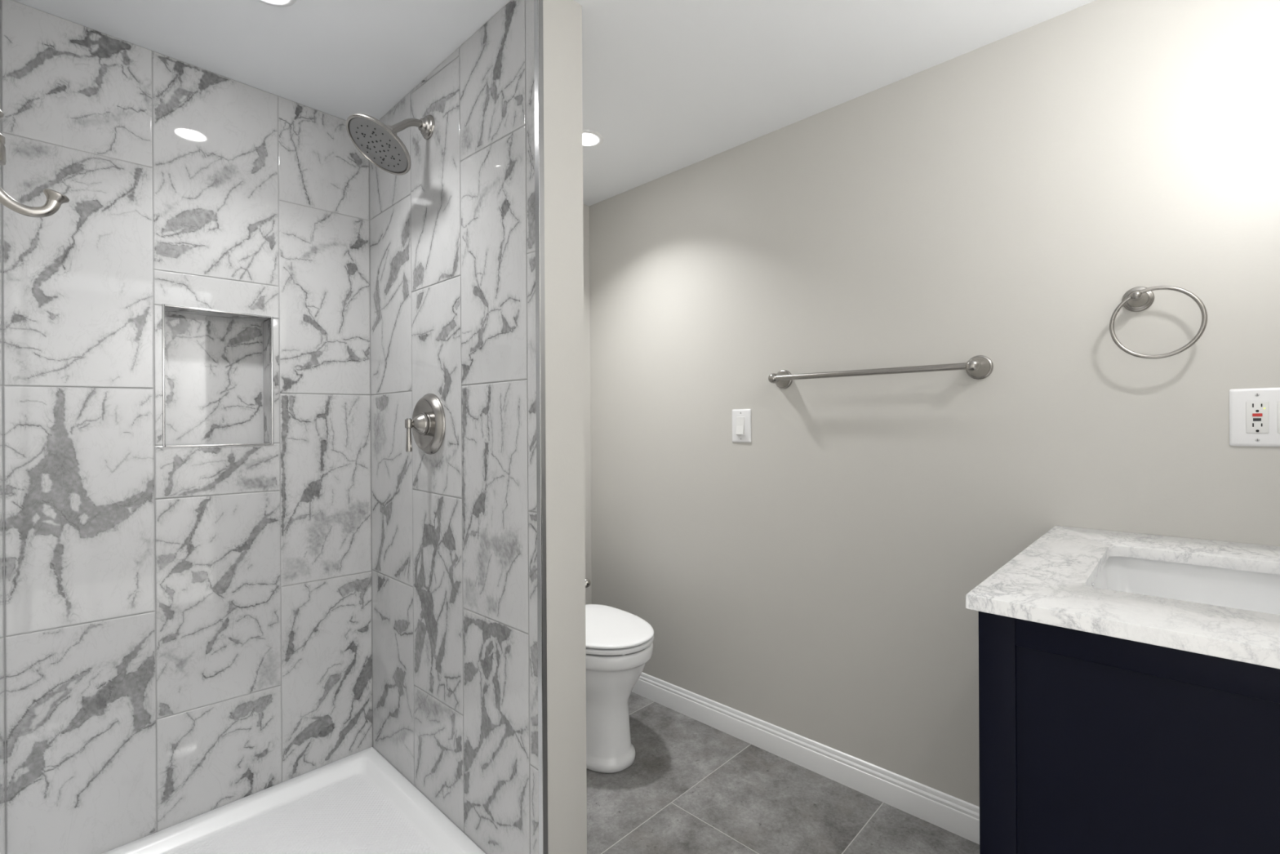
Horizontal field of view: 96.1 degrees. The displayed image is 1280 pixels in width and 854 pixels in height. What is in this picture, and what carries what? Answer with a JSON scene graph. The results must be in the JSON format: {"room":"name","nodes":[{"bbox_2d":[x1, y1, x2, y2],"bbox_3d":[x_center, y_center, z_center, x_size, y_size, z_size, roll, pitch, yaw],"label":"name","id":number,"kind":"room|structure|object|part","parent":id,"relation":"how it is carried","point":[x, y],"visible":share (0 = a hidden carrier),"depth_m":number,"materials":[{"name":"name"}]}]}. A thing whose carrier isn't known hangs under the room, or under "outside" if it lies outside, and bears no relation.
{"room":"bathroom","nodes":[
{"label":"bathroom","id":0,"kind":"room"},
{"bbox_2d":[0,0,5,853],"bbox_3d":[-0.667,0.062,0.482,2.531,2.216,0.110,0,0,44],"label":"wall","id":1,"kind":"structure","parent":0,"point":[2,744],"depth_m":1.31,"materials":[{"name":"tile"}]},
{"bbox_2d":[0,109,69,217],"bbox_3d":[-0.685,-0.289,0.631,0.052,0.112,0.084,0,0,44],"label":"robe hook","id":2,"kind":"object","parent":1,"relation":"attached to","point":[55,199],"visible":1,"depth_m":0.64,"materials":[{"name":"silver metal"}]},
{"bbox_2d":[0,0,591,853],"bbox_3d":[-0.937,0.063,2.096,0.136,2.216,1.892,0,0,44],"label":"wall","id":3,"kind":"structure","parent":0,"point":[188,629],"depth_m":1.62,"materials":[{"name":"tile"}]},
{"bbox_2d":[161,303,273,447],"bbox_3d":[-1.244,-0.144,1.704,0.015,0.400,0.268,0,0,44],"label":"trim","id":4,"kind":"structure","parent":3,"relation":"attached to","point":[163,305],"depth_m":1.70,"materials":[{"name":"silver metal"}]},
{"bbox_2d":[369,0,586,853],"bbox_3d":[-0.541,0.061,1.724,0.983,2.216,0.135,0,0,44],"label":"wall","id":5,"kind":"structure","parent":0,"point":[455,624],"depth_m":1.50,"materials":[{"name":"tile"}]},
{"bbox_2d":[346,113,434,175],"bbox_3d":[-0.704,-0.826,1.624,0.188,0.192,0.227,0,0,44],"label":"shower","id":6,"kind":"object","parent":5,"relation":"attached to","point":[379,143],"visible":1,"depth_m":1.61,"materials":[{"name":"silver metal"}]},
{"bbox_3d":[-0.671,-0.860,1.658,0.021,0.079,0.126,0,0,44],"label":"shower arm","id":7,"kind":"part","parent":6,"relation":"part of","materials":[{"name":"silver metal"}]},
{"bbox_2d":[404,393,445,454],"bbox_3d":[-0.648,-0.009,1.679,0.181,0.181,0.077,0,0,44],"label":"shower valve","id":8,"kind":"object","parent":5,"relation":"attached to","point":[428,423],"visible":1,"depth_m":1.67,"materials":[{"name":"silver metal"}]},
{"bbox_3d":[-0.667,0.038,1.659,0.017,0.068,0.017,0,0,44],"label":"lever","id":9,"kind":"part","parent":8,"relation":"part of","materials":[{"name":"silver metal"}]},
{"bbox_2d":[533,0,547,853],"bbox_3d":[-0.235,0.045,1.338,0.016,2.185,0.003,0,0,44],"label":"trim","id":10,"kind":"structure","parent":5,"relation":"attached to","point":[535,2],"depth_m":1.34,"materials":[{"name":"silver metal"}]},
{"bbox_2d":[13,0,1096,205],"bbox_3d":[0.103,-1.101,0.404,4.200,0.100,3.136,0,0,44],"label":"ceiling","id":11,"kind":"structure","parent":0,"point":[668,86],"depth_m":1.59,"materials":[{"name":"white paint"}]},
{"bbox_2d":[257,0,296,7],"bbox_3d":[-0.888,-1.040,1.367,0.125,0.010,0.125,0,0,44],"label":"recessed light","id":12,"kind":"object","parent":11,"relation":"in","point":[282,3],"visible":1,"depth_m":1.41,"materials":[{"name":"white paint"}]},
{"bbox_2d":[582,129,604,146],"bbox_3d":[-0.194,-1.044,2.091,0.125,0.010,0.125,0,0,44],"label":"recessed light","id":13,"kind":"object","parent":11,"relation":"in","point":[591,138],"visible":0.68,"depth_m":2.08,"materials":[{"name":"white paint"}]},
{"bbox_2d":[585,577,591,587],"bbox_3d":[-0.225,0.421,1.580,0.208,0.048,0.088,0,0,44],"label":"flush lever","id":14,"kind":"object","parent":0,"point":[588,583],"visible":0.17,"depth_m":1.54,"materials":[{"name":"silver metal"}]},
{"bbox_2d":[586,691,979,853],"bbox_3d":[0.128,1.186,0.345,4.100,0.040,3.066,0,0,44],"label":"floor","id":15,"kind":"structure","parent":0,"point":[691,786],"depth_m":1.76,"materials":[{"name":"grey tile"}]},
{"bbox_2d":[102,746,485,853],"bbox_3d":[-0.856,1.143,1.342,1.041,0.055,0.862,0,0,44],"label":"shower pan","id":16,"kind":"object","parent":15,"relation":"on","point":[358,802],"visible":1,"depth_m":1.65,"materials":[{"name":"white plastic"}]},
{"bbox_2d":[585,604,653,773],"bbox_3d":[-0.249,0.799,2.187,0.718,0.736,0.382,0,0,44],"label":"toilet","id":17,"kind":"object","parent":15,"relation":"on","point":[619,643],"visible":0.41,"depth_m":1.96,"materials":[{"name":"white ceramic"}]},
{"bbox_3d":[-0.160,0.726,2.101,0.470,0.015,0.378,0,0,44],"label":"lid","id":18,"kind":"part","parent":17,"relation":"part of","materials":[{"name":"white plastic"}]},
{"bbox_3d":[-0.160,0.747,2.101,0.469,0.015,0.380,0,0,44],"label":"seat","id":19,"kind":"part","parent":17,"relation":"part of","materials":[{"name":"white plastic"}]},
{"bbox_2d":[977,611,1279,853],"bbox_3d":[0.997,0.719,0.989,0.544,0.883,0.800,0,0,44],"label":"vanity cabinet","id":20,"kind":"object","parent":15,"relation":"on","point":[1090,743],"visible":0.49,"depth_m":0.77,"materials":[{"name":"blue paint"}]},
{"bbox_2d":[965,525,1279,668],"bbox_3d":[0.989,0.266,0.993,0.558,0.022,0.829,0,0,44],"label":"countertop","id":21,"kind":"structure","parent":20,"relation":"on","point":[1051,580],"depth_m":0.87,"materials":[{"name":"white stone"}]},
{"bbox_2d":[1091,555,1279,614],"bbox_3d":[0.976,0.346,0.983,0.356,0.137,0.490,0,0,44],"label":"sink","id":22,"kind":"object","parent":21,"relation":"in","point":[1254,591],"visible":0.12,"depth_m":1.16,"materials":[{"name":"white ceramic"}]},
{"bbox_3d":[0.725,0.301,0.706,0.447,0.044,0.020,0,0,44],"label":"rail","id":23,"kind":"part","parent":20,"relation":"part of","materials":[{"name":"blue paint"}]},
{"bbox_2d":[589,0,1279,806],"bbox_3d":[0.625,0.054,1.996,2.750,2.216,0.120,0,0,44],"label":"wall","id":24,"kind":"structure","parent":0,"point":[811,577],"depth_m":1.69,"materials":[{"name":"beige paint"}]},
{"bbox_2d":[732,408,751,442],"bbox_3d":[0.375,-0.004,2.141,0.082,0.124,0.014,0,0,44],"label":"light switch","id":25,"kind":"object","parent":24,"relation":"attached to","point":[741,418],"visible":1,"depth_m":2.14,"materials":[{"name":"white plastic"}]},
{"bbox_3d":[0.375,-0.004,2.143,0.034,0.068,0.002,0,0,44],"label":"rocker frame","id":26,"kind":"part","parent":25,"relation":"part of","materials":[{"name":"white plastic"}]},
{"bbox_2d":[631,671,979,844],"bbox_3d":[0.402,1.115,2.123,1.756,0.097,0.014,0,0,44],"label":"baseboard","id":27,"kind":"structure","parent":24,"relation":"attached to","point":[960,817],"depth_m":1.91,"materials":[{"name":"white paint"}]},
{"bbox_2d":[768,355,993,388],"bbox_3d":[0.697,-0.167,1.782,0.676,0.071,0.088,0,0,44],"label":"towel bar","id":28,"kind":"object","parent":24,"relation":"attached to","point":[979,366],"visible":1,"depth_m":1.68,"materials":[{"name":"silver metal"}]},
{"bbox_3d":[0.477,-0.167,1.992,0.067,0.067,0.088,0,0,44],"label":"post","id":29,"kind":"part","parent":28,"relation":"part of","materials":[{"name":"silver metal"}]},
{"bbox_3d":[0.917,-0.166,1.572,0.067,0.067,0.088,0,0,44],"label":"post","id":30,"kind":"part","parent":28,"relation":"part of","materials":[{"name":"silver metal"}]},
{"bbox_2d":[1109,285,1207,359],"bbox_3d":[1.190,-0.244,1.324,0.166,0.180,0.070,0,0,44],"label":"towel ring","id":31,"kind":"object","parent":24,"relation":"attached to","point":[1138,299],"visible":1,"depth_m":1.33,"materials":[{"name":"silver metal"}]},
{"bbox_3d":[1.165,-0.304,1.347,0.059,0.059,0.070,0,0,44],"label":"post","id":32,"kind":"part","parent":31,"relation":"part of","materials":[{"name":"silver metal"}]},
{"bbox_2d":[1229,387,1279,446],"bbox_3d":[1.344,-0.021,1.221,0.128,0.125,0.010,0,0,44],"label":"outlet","id":33,"kind":"object","parent":24,"relation":"attached to","point":[1254,413],"visible":1,"depth_m":1.24,"materials":[{"name":"white plastic"}]},
{"bbox_2d":[1245,401,1268,432],"bbox_3d":[1.326,-0.021,1.235,0.034,0.068,0.003,0,0,44],"label":"receptacle","id":34,"kind":"object","parent":33,"relation":"attached to","point":[1256,412],"depth_m":1.23,"materials":[{"name":"white plastic"}]}
]}

